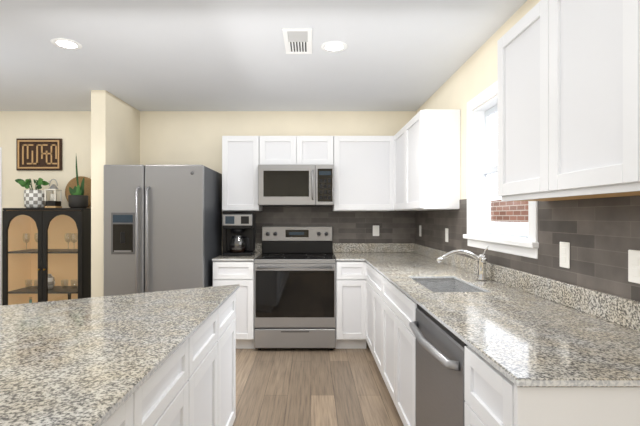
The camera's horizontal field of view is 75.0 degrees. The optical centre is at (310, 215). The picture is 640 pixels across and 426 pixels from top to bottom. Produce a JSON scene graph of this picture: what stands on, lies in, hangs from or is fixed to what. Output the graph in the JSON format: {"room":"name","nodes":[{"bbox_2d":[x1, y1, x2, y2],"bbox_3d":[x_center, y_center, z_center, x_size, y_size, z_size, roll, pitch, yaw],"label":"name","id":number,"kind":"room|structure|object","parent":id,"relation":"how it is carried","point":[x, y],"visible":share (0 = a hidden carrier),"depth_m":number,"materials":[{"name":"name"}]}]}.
{"room":"kitchen","nodes":[
{"label":"kitchen","id":0,"kind":"room"},
{"bbox_2d":[91,90,139,296],"bbox_3d":[-1.954,0.059,4.215,0.132,2.430,0.770,0,0,0],"label":"wall","id":1,"kind":"structure","parent":0,"point":[115,124],"depth_m":3.83,"materials":[{"name":"beige paint"}]},
{"bbox_2d":[0,111,415,210],"bbox_3d":[-1.395,0.059,4.650,5.310,2.430,0.100,0,0,0],"label":"wall","id":2,"kind":"structure","parent":0,"point":[166,137],"depth_m":4.60,"materials":[{"name":"beige paint"}]},
{"bbox_2d":[0,147,1,305],"bbox_3d":[-2.986,0.259,4.590,1.928,2.030,0.019,0,0,0],"label":"door frame","id":3,"kind":"structure","parent":2,"relation":"attached to","point":[0,147],"depth_m":4.58,"materials":[{"name":"white"}]},
{"bbox_2d":[16,139,61,170],"bbox_3d":[-2.987,-0.676,4.583,0.495,0.350,0.030,0,0,0],"label":"picture","id":4,"kind":"object","parent":2,"relation":"attached to","point":[31,154],"visible":1,"depth_m":4.58,"materials":[{"name":"brown wood"}]},
{"bbox_2d":[222,206,414,253],"bbox_3d":[0.092,0.141,4.595,2.134,0.575,0.010,0,0,0],"label":"tile backsplash","id":5,"kind":"structure","parent":2,"relation":"attached to","point":[347,226],"depth_m":4.59,"materials":[{"name":"grey tile"}]},
{"bbox_2d":[373,225,378,235],"label":"outlet plates","id":6,"kind":"object","parent":5,"relation":"attached to","point":[375,227],"depth_m":4.58,"materials":[{"name":"white plastic"}]},
{"bbox_2d":[222,109,459,210],"bbox_3d":[0.120,-0.440,3.913,2.073,0.773,1.367,0,0,0],"label":"upper cabinet","id":7,"kind":"object","parent":2,"relation":"attached to","point":[417,168],"visible":0.95,"depth_m":4.28,"materials":[{"name":"white paint"}]},
{"bbox_2d":[258,165,333,205],"bbox_3d":[-0.150,-0.308,4.348,0.758,0.408,0.485,0,0,0],"label":"microwave","id":8,"kind":"object","parent":7,"relation":"attached to","point":[278,185],"visible":1,"depth_m":4.15,"materials":[{"name":"silver metal"}]},
{"bbox_2d":[0,0,526,110],"bbox_3d":[-1.395,-1.206,1.450,5.310,0.100,6.500,0,0,0],"label":"ceiling","id":9,"kind":"structure","parent":0,"point":[151,55],"depth_m":2.95,"materials":[{"name":"white paint"}]},
{"bbox_2d":[51,38,81,49],"bbox_3d":[-1.640,-1.153,2.800,0.184,0.004,0.184,0,0,0],"label":"recessed light","id":10,"kind":"object","parent":9,"relation":"in","point":[70,44],"visible":1,"depth_m":2.79,"materials":[{"name":"white"}]},
{"bbox_2d":[282,28,311,53],"bbox_3d":[-0.085,-1.151,2.760,0.184,0.008,0.390,0,0,0],"label":"ceiling vent","id":11,"kind":"object","parent":9,"relation":"in","point":[296,40],"visible":1,"depth_m":2.73,"materials":[{"name":"white metal"}]},
{"bbox_2d":[321,41,347,51],"bbox_3d":[0.158,-1.153,2.845,0.184,0.004,0.184,0,0,0],"label":"recessed light","id":12,"kind":"object","parent":9,"relation":"in","point":[339,46],"visible":1,"depth_m":2.83,"materials":[{"name":"white plastic"}]},
{"bbox_2d":[232,341,403,425],"bbox_3d":[-1.395,1.324,1.450,5.310,0.100,6.500,0,0,0],"label":"floor","id":13,"kind":"structure","parent":0,"point":[275,386],"depth_m":3.06,"materials":[{"name":"wood"}]},
{"bbox_2d":[2,208,90,305],"bbox_3d":[-2.690,0.597,4.364,0.812,1.354,0.421,0,0,0],"label":"display cabinet","id":14,"kind":"object","parent":13,"relation":"on","point":[37,243],"visible":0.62,"depth_m":4.33,"materials":[{"name":"black paint"}]},
{"bbox_2d":[15,178,48,207],"bbox_3d":[-2.921,-0.240,4.400,0.341,0.317,0.204,0,0,0],"label":"plant pot","id":15,"kind":"object","parent":14,"relation":"on","point":[32,198],"visible":0.92,"depth_m":4.33,"materials":[{"name":"grey ceramic"}]},
{"bbox_2d":[29,274,70,302],"bbox_3d":[-2.695,0.667,4.402,0.658,0.967,0.140,0,0,0],"label":"glassware","id":16,"kind":"object","parent":14,"relation":"in","point":[51,281],"visible":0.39,"depth_m":4.38,"materials":[{"name":"clear glass"}]},
{"bbox_2d":[44,179,61,207],"bbox_3d":[-2.705,-0.236,4.380,0.116,0.308,0.116,0,0,0],"label":"decorative lantern","id":17,"kind":"object","parent":14,"relation":"on","point":[53,203],"visible":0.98,"depth_m":4.35,"materials":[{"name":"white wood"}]},
{"bbox_2d":[65,176,90,207],"bbox_3d":[-2.500,-0.258,4.544,0.350,0.350,0.022,0,0,0],"label":"rattan tray","id":18,"kind":"object","parent":14,"relation":"on","point":[87,181],"visible":0.45,"depth_m":4.54,"materials":[{"name":"wicker"}]},
{"bbox_2d":[68,156,88,207],"bbox_3d":[-2.446,-0.371,4.385,0.192,0.580,0.190,0,0,0],"label":"pot","id":19,"kind":"object","parent":14,"relation":"on","point":[77,199],"visible":0.98,"depth_m":4.34,"materials":[{"name":"grey"}]},
{"bbox_2d":[0,284,239,425],"bbox_3d":[-1.434,0.837,0.772,2.032,0.875,3.345,0,0,0],"label":"kitchen island","id":20,"kind":"object","parent":13,"relation":"on","point":[160,358],"visible":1,"depth_m":1.36,"materials":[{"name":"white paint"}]},
{"bbox_2d":[104,165,221,295],"bbox_3d":[-1.422,0.406,4.123,0.900,1.737,0.854,0,0,0],"label":"refrigerator","id":21,"kind":"object","parent":13,"relation":"on","point":[163,223],"visible":0.67,"depth_m":3.76,"materials":[{"name":"grey metal"}]},
{"bbox_2d":[254,226,335,349],"bbox_3d":[-0.150,0.693,4.213,0.762,1.163,0.744,0,0,0],"label":"stove","id":22,"kind":"object","parent":13,"relation":"on","point":[295,270],"visible":1,"depth_m":3.90,"materials":[{"name":"silver metal"}]},
{"bbox_2d":[212,243,639,425],"bbox_3d":[0.110,0.786,2.805,2.076,0.975,3.566,0,0,0],"label":"base cabinet","id":23,"kind":"object","parent":13,"relation":"on","point":[540,350],"visible":0.93,"depth_m":1.67,"materials":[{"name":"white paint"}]},
{"bbox_2d":[222,213,254,255],"bbox_3d":[-0.733,0.185,4.268,0.299,0.425,0.265,0,0,0],"label":"drip coffee maker","id":24,"kind":"object","parent":23,"relation":"on","point":[240,227],"visible":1,"depth_m":4.17,"materials":[{"name":"black plastic"}]},
{"bbox_2d":[413,279,482,291],"bbox_3d":[0.800,0.568,2.487,0.334,0.290,0.619,0,0,0],"label":"undermount sink basin","id":25,"kind":"object","parent":23,"relation":"in","point":[435,285],"visible":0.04,"depth_m":2.79,"materials":[{"name":"silver metal"}]},
{"bbox_2d":[436,246,488,280],"bbox_3d":[0.941,0.291,2.595,0.322,0.214,0.071,0,0,0],"label":"kitchen faucet","id":26,"kind":"object","parent":23,"relation":"on","point":[481,258],"visible":1,"depth_m":2.59,"materials":[{"name":"silver metal"}]},
{"bbox_2d":[409,304,467,425],"bbox_3d":[0.769,0.849,1.722,0.646,0.841,0.645,0,0,0],"label":"stainless steel dishwasher","id":27,"kind":"object","parent":13,"relation":"on","point":[440,400],"visible":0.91,"depth_m":1.66,"materials":[{"name":"grey metal"}]},
{"bbox_2d":[416,0,540,240],"bbox_3d":[1.220,0.059,1.450,0.120,2.430,6.300,0,0,0],"label":"wall","id":28,"kind":"structure","parent":0,"point":[479,71],"depth_m":3.09,"materials":[{"name":"beige paint"}]},
{"bbox_2d":[463,81,538,258],"bbox_3d":[1.197,-0.306,2.585,0.164,1.050,0.960,0,0,0],"label":"window","id":29,"kind":"structure","parent":28,"relation":"in","point":[514,245],"depth_m":2.97,"materials":[{"name":"white wood"}]},
{"bbox_2d":[481,105,527,237],"bbox_3d":[1.230,-0.311,2.585,0.059,0.864,0.764,0,0,0],"label":"sash","id":30,"kind":"object","parent":29,"relation":"attached to","point":[488,170],"depth_m":2.92,"materials":[{"name":"white wood"}]},
{"bbox_2d":[415,195,639,301],"bbox_3d":[1.155,0.151,2.570,0.010,0.555,4.039,0,0,0],"label":"tile backsplash","id":31,"kind":"structure","parent":28,"relation":"attached to","point":[600,233],"depth_m":1.80,"materials":[{"name":"grey tile"}]},
{"bbox_2d":[445,228,447,241],"label":"outlet plates","id":32,"kind":"object","parent":31,"relation":"attached to","point":[446,229],"depth_m":3.52,"materials":[{"name":"white plastic"}]},
{"bbox_2d":[560,242,569,268],"label":"outlet plates","id":33,"kind":"object","parent":31,"relation":"attached to","point":[564,246],"depth_m":1.87,"materials":[{"name":"white plastic"}]},
{"bbox_2d":[628,250,639,283],"label":"outlet plates","id":34,"kind":"object","parent":31,"relation":"attached to","point":[633,266],"depth_m":1.47,"materials":[{"name":"white plastic"}]},
{"bbox_2d":[497,0,639,200],"bbox_3d":[1.034,-0.466,1.382,0.246,0.788,1.324,0,0,0],"label":"upper cabinet","id":35,"kind":"object","parent":28,"relation":"attached to","point":[568,71],"visible":1,"depth_m":1.49,"materials":[{"name":"white paint"}]},
{"label":"outside","id":36,"kind":"structure","parent":0,"visible":0},
{"bbox_2d":[491,112,527,229],"bbox_3d":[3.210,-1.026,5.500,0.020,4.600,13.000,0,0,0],"label":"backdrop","id":37,"kind":"structure","parent":36,"point":[504,214],"depth_m":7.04,"materials":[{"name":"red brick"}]}
]}

